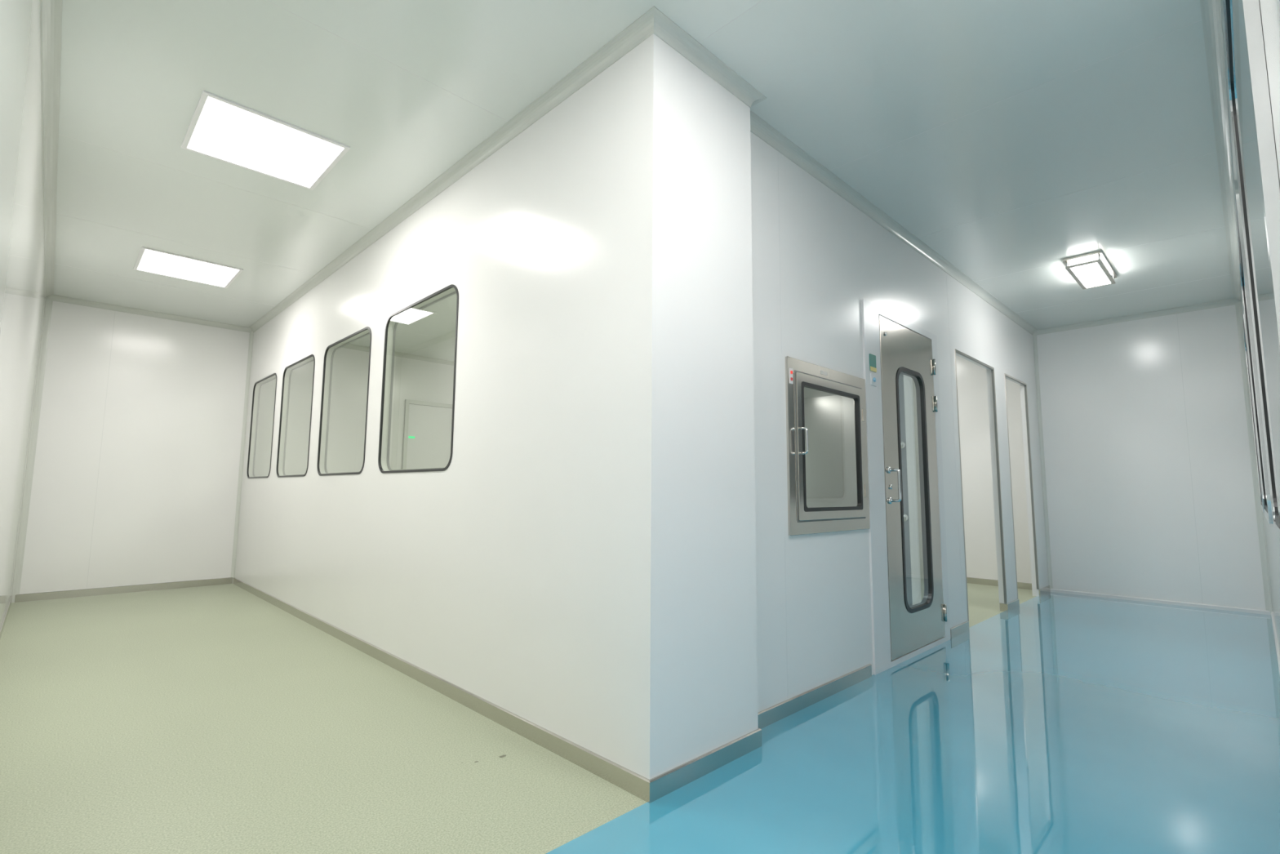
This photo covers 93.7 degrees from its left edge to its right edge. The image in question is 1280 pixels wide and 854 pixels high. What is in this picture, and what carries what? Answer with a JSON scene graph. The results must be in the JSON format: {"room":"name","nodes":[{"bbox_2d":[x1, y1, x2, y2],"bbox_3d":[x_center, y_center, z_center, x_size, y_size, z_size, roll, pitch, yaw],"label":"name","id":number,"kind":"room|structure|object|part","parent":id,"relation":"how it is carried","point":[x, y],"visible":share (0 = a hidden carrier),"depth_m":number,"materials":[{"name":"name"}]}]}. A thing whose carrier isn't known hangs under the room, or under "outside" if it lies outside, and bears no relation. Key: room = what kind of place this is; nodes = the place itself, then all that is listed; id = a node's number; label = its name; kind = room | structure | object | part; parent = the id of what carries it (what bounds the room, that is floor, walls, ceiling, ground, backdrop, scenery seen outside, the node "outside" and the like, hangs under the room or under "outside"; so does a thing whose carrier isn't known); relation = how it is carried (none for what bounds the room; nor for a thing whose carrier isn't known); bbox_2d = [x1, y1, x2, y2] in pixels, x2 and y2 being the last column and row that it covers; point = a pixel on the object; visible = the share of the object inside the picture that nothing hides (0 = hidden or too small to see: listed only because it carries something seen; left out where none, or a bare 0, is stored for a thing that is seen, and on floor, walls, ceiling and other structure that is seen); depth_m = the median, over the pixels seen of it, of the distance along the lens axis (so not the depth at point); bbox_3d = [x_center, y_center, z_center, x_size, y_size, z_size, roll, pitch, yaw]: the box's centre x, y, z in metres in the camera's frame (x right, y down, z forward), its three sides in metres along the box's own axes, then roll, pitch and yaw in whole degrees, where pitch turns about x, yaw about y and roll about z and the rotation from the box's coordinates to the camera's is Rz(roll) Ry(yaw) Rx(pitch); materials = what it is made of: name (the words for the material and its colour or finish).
{"room":"clean room","nodes":[
{"label":"clean room","id":0,"kind":"room"},
{"bbox_2d":[0,0,44,626],"bbox_3d":[-2.750,-0.116,2.540,0.100,2.700,7.525,6,-8,-44],"label":"wall","id":1,"kind":"structure","parent":0,"point":[22,262],"depth_m":2.40,"materials":[{"name":"white paint"}]},
{"bbox_2d":[10,297,53,602],"bbox_3d":[-5.316,0.168,5.244,0.050,2.670,0.050,6,-8,-44],"label":"trim","id":2,"kind":"structure","parent":1,"relation":"attached to","point":[25,502],"depth_m":5.25,"materials":[{"name":"white metal"}]},
{"bbox_2d":[19,301,453,594],"bbox_3d":[-2.716,0.453,7.887,7.685,2.700,0.100,6,-8,-44],"label":"wall","id":3,"kind":"structure","parent":0,"point":[166,502],"depth_m":5.85,"materials":[{"name":"white paint"}]},
{"bbox_2d":[401,399,452,469],"bbox_3d":[-2.664,0.738,7.819,0.900,2.120,0.030,6,-8,-44],"label":"frame","id":4,"kind":"object","parent":3,"relation":"attached to","point":[407,402],"visible":0.22,"depth_m":7.60,"materials":[{"name":"white metal"}]},
{"bbox_2d":[406,404,452,469],"bbox_3d":[-2.670,0.756,7.823,0.800,2.045,0.012,6,-8,-44],"label":"leaf","id":5,"kind":"object","parent":3,"relation":"attached to","point":[430,427],"visible":0.24,"depth_m":7.80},
{"bbox_2d":[235,55,625,764],"bbox_3d":[-2.118,0.074,4.283,0.050,2.700,5.910,6,-8,-44],"label":"wall","id":6,"kind":"structure","parent":0,"point":[495,574],"depth_m":2.75,"materials":[{"name":"white paint"}]},
{"bbox_2d":[231,331,253,579],"bbox_3d":[-4.206,0.293,6.340,0.030,2.670,0.030,6,-8,-44],"label":"trim","id":7,"kind":"structure","parent":6,"relation":"attached to","point":[251,333],"depth_m":6.34,"materials":[{"name":"white metal"}]},
{"bbox_2d":[248,374,275,476],"bbox_3d":[-3.707,0.008,5.925,0.041,0.983,0.898,6,-8,-44],"label":"reveal","id":8,"kind":"object","parent":6,"relation":"attached to","point":[257,386],"visible":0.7,"depth_m":6.23,"materials":[{"name":"white metal"}]},
{"bbox_2d":[246,373,276,478],"bbox_3d":[-3.726,0.006,5.906,0.012,0.993,0.908,6,-8,-44],"label":"gasket","id":9,"kind":"object","parent":8,"relation":"attached to","point":[273,374],"visible":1,"depth_m":6.15,"materials":[{"name":"black rubber"}]},
{"bbox_2d":[253,377,275,476],"bbox_3d":[-3.692,0.010,5.939,0.012,0.993,0.908,6,-8,-44],"label":"gasket","id":10,"kind":"object","parent":8,"relation":"attached to","point":[261,384],"visible":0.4,"depth_m":6.24,"materials":[{"name":"grey rubber"}]},
{"bbox_2d":[278,356,313,475],"bbox_3d":[-2.918,-0.071,5.126,0.041,0.983,0.908,6,-8,-44],"label":"reveal","id":11,"kind":"object","parent":6,"relation":"attached to","point":[288,370],"visible":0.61,"depth_m":5.43,"materials":[{"name":"white metal"}]},
{"bbox_2d":[275,354,315,477],"bbox_3d":[-2.938,-0.073,5.107,0.012,0.993,0.918,6,-8,-44],"label":"gasket","id":12,"kind":"object","parent":11,"relation":"attached to","point":[311,355],"visible":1,"depth_m":5.30,"materials":[{"name":"black rubber"}]},
{"bbox_2d":[282,359,313,475],"bbox_3d":[-2.904,-0.069,5.141,0.012,0.993,0.918,6,-8,-44],"label":"gasket","id":13,"kind":"object","parent":11,"relation":"attached to","point":[308,362],"visible":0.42,"depth_m":5.44,"materials":[{"name":"black rubber"}]},
{"bbox_2d":[319,328,369,473],"bbox_3d":[-2.099,-0.153,4.296,0.041,0.983,0.948,6,-8,-44],"label":"reveal","id":14,"kind":"object","parent":6,"relation":"attached to","point":[323,436],"visible":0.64,"depth_m":4.61,"materials":[{"name":"white metal"}]},
{"bbox_2d":[316,326,371,475],"bbox_3d":[-2.118,-0.155,4.277,0.012,0.993,0.958,6,-8,-44],"label":"gasket","id":15,"kind":"object","parent":14,"relation":"attached to","point":[366,327],"visible":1,"depth_m":4.39,"materials":[{"name":"black rubber"}]},
{"bbox_2d":[324,332,369,473],"bbox_3d":[-2.084,-0.151,4.310,0.012,0.993,0.958,6,-8,-44],"label":"gasket","id":16,"kind":"object","parent":14,"relation":"attached to","point":[368,333],"visible":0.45,"depth_m":4.62,"materials":[{"name":"black rubber"}]},
{"bbox_2d":[342,343,453,365],"bbox_3d":[-0.966,-1.118,5.537,3.150,0.046,5.910,6,-8,-44],"label":"trim","id":17,"kind":"structure","parent":6,"relation":"attached to","point":[348,346],"depth_m":7.69,"materials":[{"name":"white metal"}]},
{"bbox_2d":[381,287,455,471],"bbox_3d":[-1.265,-0.237,3.451,0.041,0.983,0.948,6,-8,-44],"label":"reveal","id":18,"kind":"object","parent":6,"relation":"attached to","point":[391,326],"visible":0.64,"depth_m":3.77,"materials":[{"name":"white metal"}]},
{"bbox_2d":[377,284,458,473],"bbox_3d":[-1.284,-0.239,3.432,0.012,0.993,0.958,6,-8,-44],"label":"gasket","id":19,"kind":"object","parent":18,"relation":"attached to","point":[451,286],"visible":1,"depth_m":3.45,"materials":[{"name":"black rubber"}]},
{"bbox_2d":[386,290,456,471],"bbox_3d":[-1.250,-0.235,3.465,0.012,0.993,0.958,6,-8,-44],"label":"gasket","id":20,"kind":"object","parent":18,"relation":"attached to","point":[454,292],"visible":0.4,"depth_m":3.77,"materials":[{"name":"black rubber"}]},
{"bbox_2d":[0,577,871,803],"bbox_3d":[-1.510,1.333,3.621,3.405,0.065,7.525,6,-8,-44],"label":"baseboard","id":21,"kind":"structure","parent":6,"relation":"attached to","point":[648,790],"depth_m":2.63,"materials":[{"name":"vinyl"}]},
{"bbox_2d":[40,0,1241,334],"bbox_3d":[-0.035,-1.134,5.321,7.485,0.046,7.525,6,-8,-44],"label":"trim","id":22,"kind":"structure","parent":6,"relation":"attached to","point":[654,21],"depth_m":3.00,"materials":[{"name":"white metal"}]},
{"bbox_2d":[56,0,1229,312],"bbox_3d":[0.041,-1.227,4.659,6.556,0.001,6.366,6,-8,-44],"label":"trim","id":23,"kind":"structure","parent":6,"relation":"attached to","point":[265,0],"depth_m":3.00,"materials":[{"name":"white metal"}]},
{"bbox_2d":[86,162,1203,686],"bbox_3d":[-0.111,0.220,5.277,9.325,2.650,4.028,-2,-7,22],"label":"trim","id":24,"kind":"structure","parent":6,"relation":"attached to","point":[778,162],"depth_m":5.31,"materials":[{"name":"grey metal"}]},
{"bbox_2d":[785,355,869,535],"bbox_3d":[0.786,0.135,3.304,0.820,0.845,0.681,6,-8,-44],"label":"box","id":25,"kind":"object","parent":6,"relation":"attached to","point":[828,480],"visible":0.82,"depth_m":3.31,"materials":[{"name":"metal"}]},
{"bbox_3d":[0.722,-0.244,2.865,0.027,0.075,0.003,6,-8,-44],"label":"indicator plate","id":26,"kind":"part","parent":25,"relation":"part of","materials":[{"name":"white plastic"}]},
{"bbox_3d":[0.783,0.065,2.857,0.012,0.132,0.041,6,-8,-44],"label":"door handle","id":27,"kind":"part","parent":25,"relation":"part of","materials":[{"name":"metal"}]},
{"bbox_3d":[0.948,-0.279,3.093,0.070,0.020,0.002,6,-8,-44],"label":"name plate","id":28,"kind":"part","parent":25,"relation":"part of","materials":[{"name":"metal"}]},
{"bbox_2d":[869,353,876,372],"bbox_3d":[1.363,-0.374,3.511,0.080,0.100,0.004,6,-8,-44],"label":"sign","id":29,"kind":"object","parent":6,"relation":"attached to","point":[872,357],"visible":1,"depth_m":3.50,"materials":[{"name":"green plastic"}]},
{"bbox_2d":[901,440,906,448],"bbox_3d":[2.004,0.138,4.591,0.030,0.055,0.055,6,-8,-44],"label":"fitting","id":30,"kind":"object","parent":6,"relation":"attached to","point":[903,443],"visible":0.55,"depth_m":4.57,"materials":[{"name":"metal"}]},
{"bbox_2d":[861,298,951,675],"bbox_3d":[1.680,0.350,3.801,1.160,2.105,0.067,6,-8,-44],"label":"frame","id":31,"kind":"object","parent":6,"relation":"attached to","point":[880,611],"visible":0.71,"depth_m":3.46,"materials":[{"name":"white metal"}]},
{"bbox_2d":[932,359,936,374],"bbox_3d":[2.053,-0.418,4.185,0.017,0.110,0.017,6,-8,-44],"label":"barrel","id":32,"kind":"object","parent":31,"relation":"attached to","point":[934,360],"depth_m":4.18,"materials":[{"name":"silver metal"}]},
{"bbox_2d":[933,395,937,412],"bbox_3d":[2.051,-0.160,4.157,0.017,0.110,0.017,6,-8,-44],"label":"barrel","id":33,"kind":"object","parent":31,"relation":"attached to","point":[935,397],"depth_m":4.15,"materials":[{"name":"silver metal"}]},
{"bbox_2d":[943,604,946,621],"bbox_3d":[2.041,1.242,4.008,0.017,0.110,0.017,6,-8,-44],"label":"barrel","id":34,"kind":"object","parent":31,"relation":"attached to","point":[944,605],"depth_m":4.00,"materials":[{"name":"silver metal"}]},
{"bbox_2d":[903,513,908,521],"bbox_3d":[2.000,0.684,4.533,0.030,0.055,0.055,6,-8,-44],"label":"fitting","id":35,"kind":"object","parent":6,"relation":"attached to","point":[905,516],"visible":0.58,"depth_m":4.52,"materials":[{"name":"metal"}]},
{"bbox_2d":[879,315,944,660],"bbox_3d":[1.749,0.358,3.800,0.836,2.014,0.114,6,-8,-44],"label":"leaf","id":36,"kind":"object","parent":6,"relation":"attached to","point":[904,347],"depth_m":3.68,"materials":[{"name":"metal"}]},
{"bbox_3d":[1.500,0.342,3.526,0.018,0.198,0.070,6,-8,-44],"label":"handle","id":37,"kind":"part","parent":36,"relation":"part of","materials":[{"name":"silver metal"}]},
{"bbox_2d":[896,366,933,613],"bbox_3d":[1.738,0.387,3.834,0.459,1.524,0.050,6,-8,-44],"label":"window frame","id":38,"kind":"structure","parent":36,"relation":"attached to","point":[926,601],"depth_m":3.94,"materials":[{"name":"black rubber"}]},
{"bbox_2d":[903,374,921,604],"bbox_3d":[1.753,0.476,4.817,0.020,2.026,0.926,6,-8,-44],"label":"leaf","id":39,"kind":"object","parent":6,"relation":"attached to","point":[908,380],"visible":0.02,"depth_m":4.50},
{"bbox_2d":[898,373,912,605],"bbox_3d":[1.758,0.477,4.822,0.006,1.900,0.800,6,-8,-44],"label":"glazing","id":40,"kind":"object","parent":39,"relation":"attached to","point":[901,395],"visible":0.02,"depth_m":4.55,"materials":[{"name":"glass"}]},
{"bbox_2d":[912,379,924,599],"bbox_3d":[1.750,0.461,4.815,0.030,2.100,1.020,6,-8,-44],"label":"frame","id":41,"kind":"object","parent":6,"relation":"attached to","point":[921,553],"visible":0.02,"depth_m":4.46,"materials":[{"name":"metal"}]},
{"bbox_2d":[931,359,933,373],"bbox_3d":[2.050,-0.417,4.191,0.060,0.100,0.005,6,-8,-44],"label":"hinge plate","id":42,"kind":"object","parent":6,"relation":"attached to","point":[931,359],"visible":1,"depth_m":4.17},
{"bbox_3d":[2.050,-0.417,4.191,0.060,0.100,0.005,6,-8,-44],"label":"plate","id":43,"kind":"part","parent":42,"relation":"part of","materials":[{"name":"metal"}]},
{"bbox_2d":[933,396,934,410],"bbox_3d":[2.048,-0.159,4.164,0.060,0.100,0.005,6,-8,-44],"label":"hinge plate","id":44,"kind":"object","parent":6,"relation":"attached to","point":[933,397],"visible":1,"depth_m":4.14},
{"bbox_3d":[2.048,-0.159,4.164,0.060,0.100,0.005,6,-8,-44],"label":"plate","id":45,"kind":"part","parent":44,"relation":"part of","materials":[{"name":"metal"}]},
{"bbox_2d":[942,604,944,621],"bbox_3d":[2.037,1.243,4.015,0.060,0.100,0.005,6,-8,-44],"label":"hinge plate","id":46,"kind":"object","parent":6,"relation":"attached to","point":[943,605],"visible":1,"depth_m":4.00,"materials":[{"name":"silver metal"}]},
{"bbox_3d":[2.037,1.243,4.015,0.060,0.100,0.005,6,-8,-44],"label":"plate","id":47,"kind":"part","parent":46,"relation":"part of","materials":[{"name":"metal"}]},
{"bbox_2d":[955,352,1004,609],"bbox_3d":[2.724,0.480,4.828,0.980,2.080,0.052,6,-8,-44],"label":"lining","id":48,"kind":"object","parent":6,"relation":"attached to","point":[1000,580],"visible":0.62,"depth_m":5.16,"materials":[{"name":"grey metal"}]},
{"bbox_2d":[954,348,1007,622],"bbox_3d":[2.740,0.478,4.811,0.980,2.080,0.019,6,-8,-44],"label":"steel edge","id":49,"kind":"object","parent":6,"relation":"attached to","point":[955,349],"visible":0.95,"depth_m":4.65,"materials":[{"name":"silver metal"}]},
{"bbox_2d":[955,351,1006,603],"bbox_3d":[2.737,0.451,4.810,0.958,1.994,0.015,6,-8,-44],"label":"seal","id":50,"kind":"object","parent":49,"relation":"attached to","point":[992,370],"visible":1,"depth_m":5.13,"materials":[{"name":"grey rubber"}]},
{"bbox_2d":[1004,373,1039,599],"bbox_3d":[3.592,0.573,5.643,0.750,2.080,0.019,6,-8,-44],"label":"steel edge","id":51,"kind":"object","parent":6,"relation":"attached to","point":[1005,374],"visible":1,"depth_m":5.56,"materials":[{"name":"silver metal"}]},
{"bbox_2d":[1005,375,1038,589],"bbox_3d":[3.589,0.546,5.642,0.728,1.994,0.015,6,-8,-44],"label":"seal","id":52,"kind":"object","parent":51,"relation":"attached to","point":[1025,392],"visible":1,"depth_m":5.88,"materials":[{"name":"grey rubber"}]},
{"bbox_2d":[1005,377,1039,596],"bbox_3d":[3.576,0.575,5.660,0.750,2.080,0.052,6,-8,-44],"label":"lining","id":53,"kind":"object","parent":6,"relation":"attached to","point":[1035,592],"visible":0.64,"depth_m":5.92,"materials":[{"name":"white metal"}]},
{"bbox_2d":[0,582,1279,853],"bbox_3d":[-0.055,1.577,5.032,7.685,0.100,7.725,6,-8,-44],"label":"floor","id":54,"kind":"structure","parent":0,"point":[209,719],"depth_m":2.28,"materials":[{"name":"plastic"}]},
{"bbox_2d":[617,33,758,779],"bbox_3d":[0.203,-0.117,2.325,0.604,2.700,0.150,6,-8,-44],"label":"wall column","id":55,"kind":"structure","parent":54,"relation":"on","point":[688,667],"depth_m":2.20,"materials":[{"name":"white paint"}]},
{"bbox_2d":[891,636,945,666],"bbox_3d":[1.711,1.386,3.726,0.855,0.030,0.062,6,-8,-44],"label":"threshold","id":56,"kind":"object","parent":54,"relation":"on","point":[904,657],"visible":0.5,"depth_m":3.67,"materials":[{"name":"silver metal"}]},
{"bbox_2d":[53,0,1232,361],"bbox_3d":[-0.034,-1.207,5.328,7.685,0.100,7.725,6,-8,-44],"label":"ceiling","id":57,"kind":"structure","parent":0,"point":[845,82],"depth_m":2.77,"materials":[{"name":"white paint"}]},
{"bbox_2d":[133,246,243,288],"bbox_3d":[-3.562,-1.243,4.727,0.619,0.008,0.619,6,-8,-44],"label":"panel light","id":58,"kind":"object","parent":57,"relation":"in","point":[150,260],"depth_m":4.70,"materials":[{"name":"white plastic"}]},
{"bbox_2d":[181,90,350,190],"bbox_3d":[-1.890,-1.411,3.027,0.609,0.008,0.609,6,-8,-44],"label":"panel light","id":59,"kind":"object","parent":57,"relation":"in","point":[221,129],"depth_m":2.99,"materials":[{"name":"white plastic"}]},
{"bbox_2d":[1062,250,1117,289],"bbox_3d":[3.427,-1.179,4.555,0.700,0.068,0.230,6,-8,-44],"label":"ceiling light","id":60,"kind":"object","parent":57,"relation":"attached to","point":[1091,269],"visible":1,"depth_m":4.46,"materials":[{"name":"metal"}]},
{"bbox_2d":[1068,255,1110,287],"bbox_3d":[3.427,-1.173,4.554,0.620,0.039,0.170,6,-8,-44],"label":"diffuser","id":61,"kind":"object","parent":60,"relation":"attached to","point":[1092,271],"depth_m":4.48,"materials":[{"name":"white plastic"}]},
{"bbox_2d":[870,366,876,372],"bbox_3d":[1.365,-0.337,3.505,0.080,0.025,0.001,6,-8,-44],"label":"strip","id":62,"kind":"object","parent":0,"point":[873,369],"depth_m":3.50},
{"bbox_2d":[750,131,1048,712],"bbox_3d":[2.266,0.120,4.407,5.276,2.700,0.050,6,-8,-44],"label":"wall","id":63,"kind":"structure","parent":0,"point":[833,256],"depth_m":3.12,"materials":[{"name":"white paint"}]},
{"bbox_2d":[870,373,876,386],"bbox_3d":[1.363,-0.275,3.499,0.070,0.070,0.006,6,-8,-44],"label":"switch plate","id":64,"kind":"object","parent":63,"relation":"attached to","point":[872,375],"visible":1,"depth_m":3.49,"materials":[{"name":"white plastic"}]},
{"bbox_2d":[955,304,1266,610],"bbox_3d":[2.661,0.486,7.821,0.100,2.700,7.525,6,-8,-44],"label":"wall","id":65,"kind":"structure","parent":0,"point":[1122,518],"depth_m":5.69,"materials":[{"name":"white paint"}]},
{"bbox_2d":[966,577,1031,589],"bbox_3d":[2.046,1.848,8.217,0.010,0.065,5.910,6,-8,-44],"label":"baseboard","id":66,"kind":"structure","parent":65,"relation":"attached to","point":[970,580],"depth_m":6.46,"materials":[{"name":"metal"}]},
{"bbox_2d":[1032,333,1053,588],"bbox_3d":[4.165,0.340,6.204,0.030,2.670,0.030,6,-8,-44],"label":"trim","id":67,"kind":"structure","parent":65,"relation":"attached to","point":[1034,335],"depth_m":6.20,"materials":[{"name":"white metal"}]},
{"bbox_2d":[1222,0,1279,653],"bbox_3d":[2.627,-0.083,2.474,7.685,2.700,0.100,6,-8,-44],"label":"wall","id":68,"kind":"structure","parent":0,"point":[1269,10],"depth_m":0.61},
{"bbox_2d":[950,585,1279,674],"bbox_3d":[2.016,1.288,2.943,7.485,0.065,1.615,6,-8,-44],"label":"baseboard","id":69,"kind":"structure","parent":68,"relation":"attached to","point":[1086,593],"depth_m":5.22,"materials":[{"name":"grey metal"}]},
{"bbox_2d":[1222,0,1279,544],"bbox_3d":[1.135,-0.390,1.111,1.360,1.220,0.012,6,-8,-44],"label":"frame","id":70,"kind":"object","parent":68,"relation":"attached to","point":[1265,144],"visible":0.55,"depth_m":0.63,"materials":[{"name":"metal"}]},
{"bbox_2d":[1225,0,1279,525],"bbox_3d":[1.136,-0.390,1.110,1.292,1.152,0.005,6,-8,-44],"label":"gasket","id":71,"kind":"object","parent":68,"relation":"attached to","point":[1277,517],"visible":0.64,"depth_m":1.53,"materials":[{"name":"black rubber"}]},
{"bbox_2d":[1241,300,1264,512],"bbox_3d":[3.900,-0.082,3.809,1.310,1.220,0.012,6,-8,-44],"label":"frame","id":72,"kind":"object","parent":68,"relation":"attached to","point":[1243,317],"visible":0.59,"depth_m":3.41,"materials":[{"name":"metal"}]},
{"bbox_2d":[1238,225,1267,511],"bbox_3d":[2.562,-0.231,2.503,1.292,1.152,0.005,6,-8,-44],"label":"gasket","id":73,"kind":"object","parent":68,"relation":"attached to","point":[1266,507],"visible":0.3,"depth_m":2.93,"materials":[{"name":"black rubber"}]},
{"bbox_2d":[1235,301,1272,614],"bbox_3d":[5.233,0.232,5.114,0.040,2.670,0.040,6,-8,-44],"label":"trim","id":74,"kind":"structure","parent":68,"relation":"attached to","point":[1266,582],"depth_m":5.11,"materials":[{"name":"white polished steel"}]},
{"bbox_2d":[1234,180,1273,524],"bbox_3d":[2.562,-0.231,2.503,1.360,1.220,0.012,6,-8,-44],"label":"frame","id":75,"kind":"object","parent":68,"relation":"attached to","point":[1268,514],"visible":0.62,"depth_m":2.05,"materials":[{"name":"white aluminium"}]},
{"bbox_2d":[1244,334,1262,505],"bbox_3d":[3.900,-0.082,3.808,1.242,1.152,0.005,6,-8,-44],"label":"gasket","id":76,"kind":"object","parent":68,"relation":"attached to","point":[1245,335],"visible":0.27,"depth_m":4.23,"materials":[{"name":"black rubber"}]},
{"bbox_2d":[1227,0,1279,516],"bbox_3d":[1.136,-0.390,1.110,1.300,1.160,0.001,6,-8,-44],"label":"glass","id":77,"kind":"object","parent":68,"relation":"attached to","point":[1246,140],"visible":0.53,"depth_m":1.08,"materials":[{"name":"clear glass"}]},
{"bbox_2d":[1240,248,1267,506],"bbox_3d":[2.563,-0.231,2.503,1.300,1.160,0.001,6,-8,-44],"label":"glass","id":78,"kind":"object","parent":68,"relation":"attached to","point":[1264,480],"visible":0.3,"depth_m":2.72,"materials":[{"name":"glass"}]}
]}

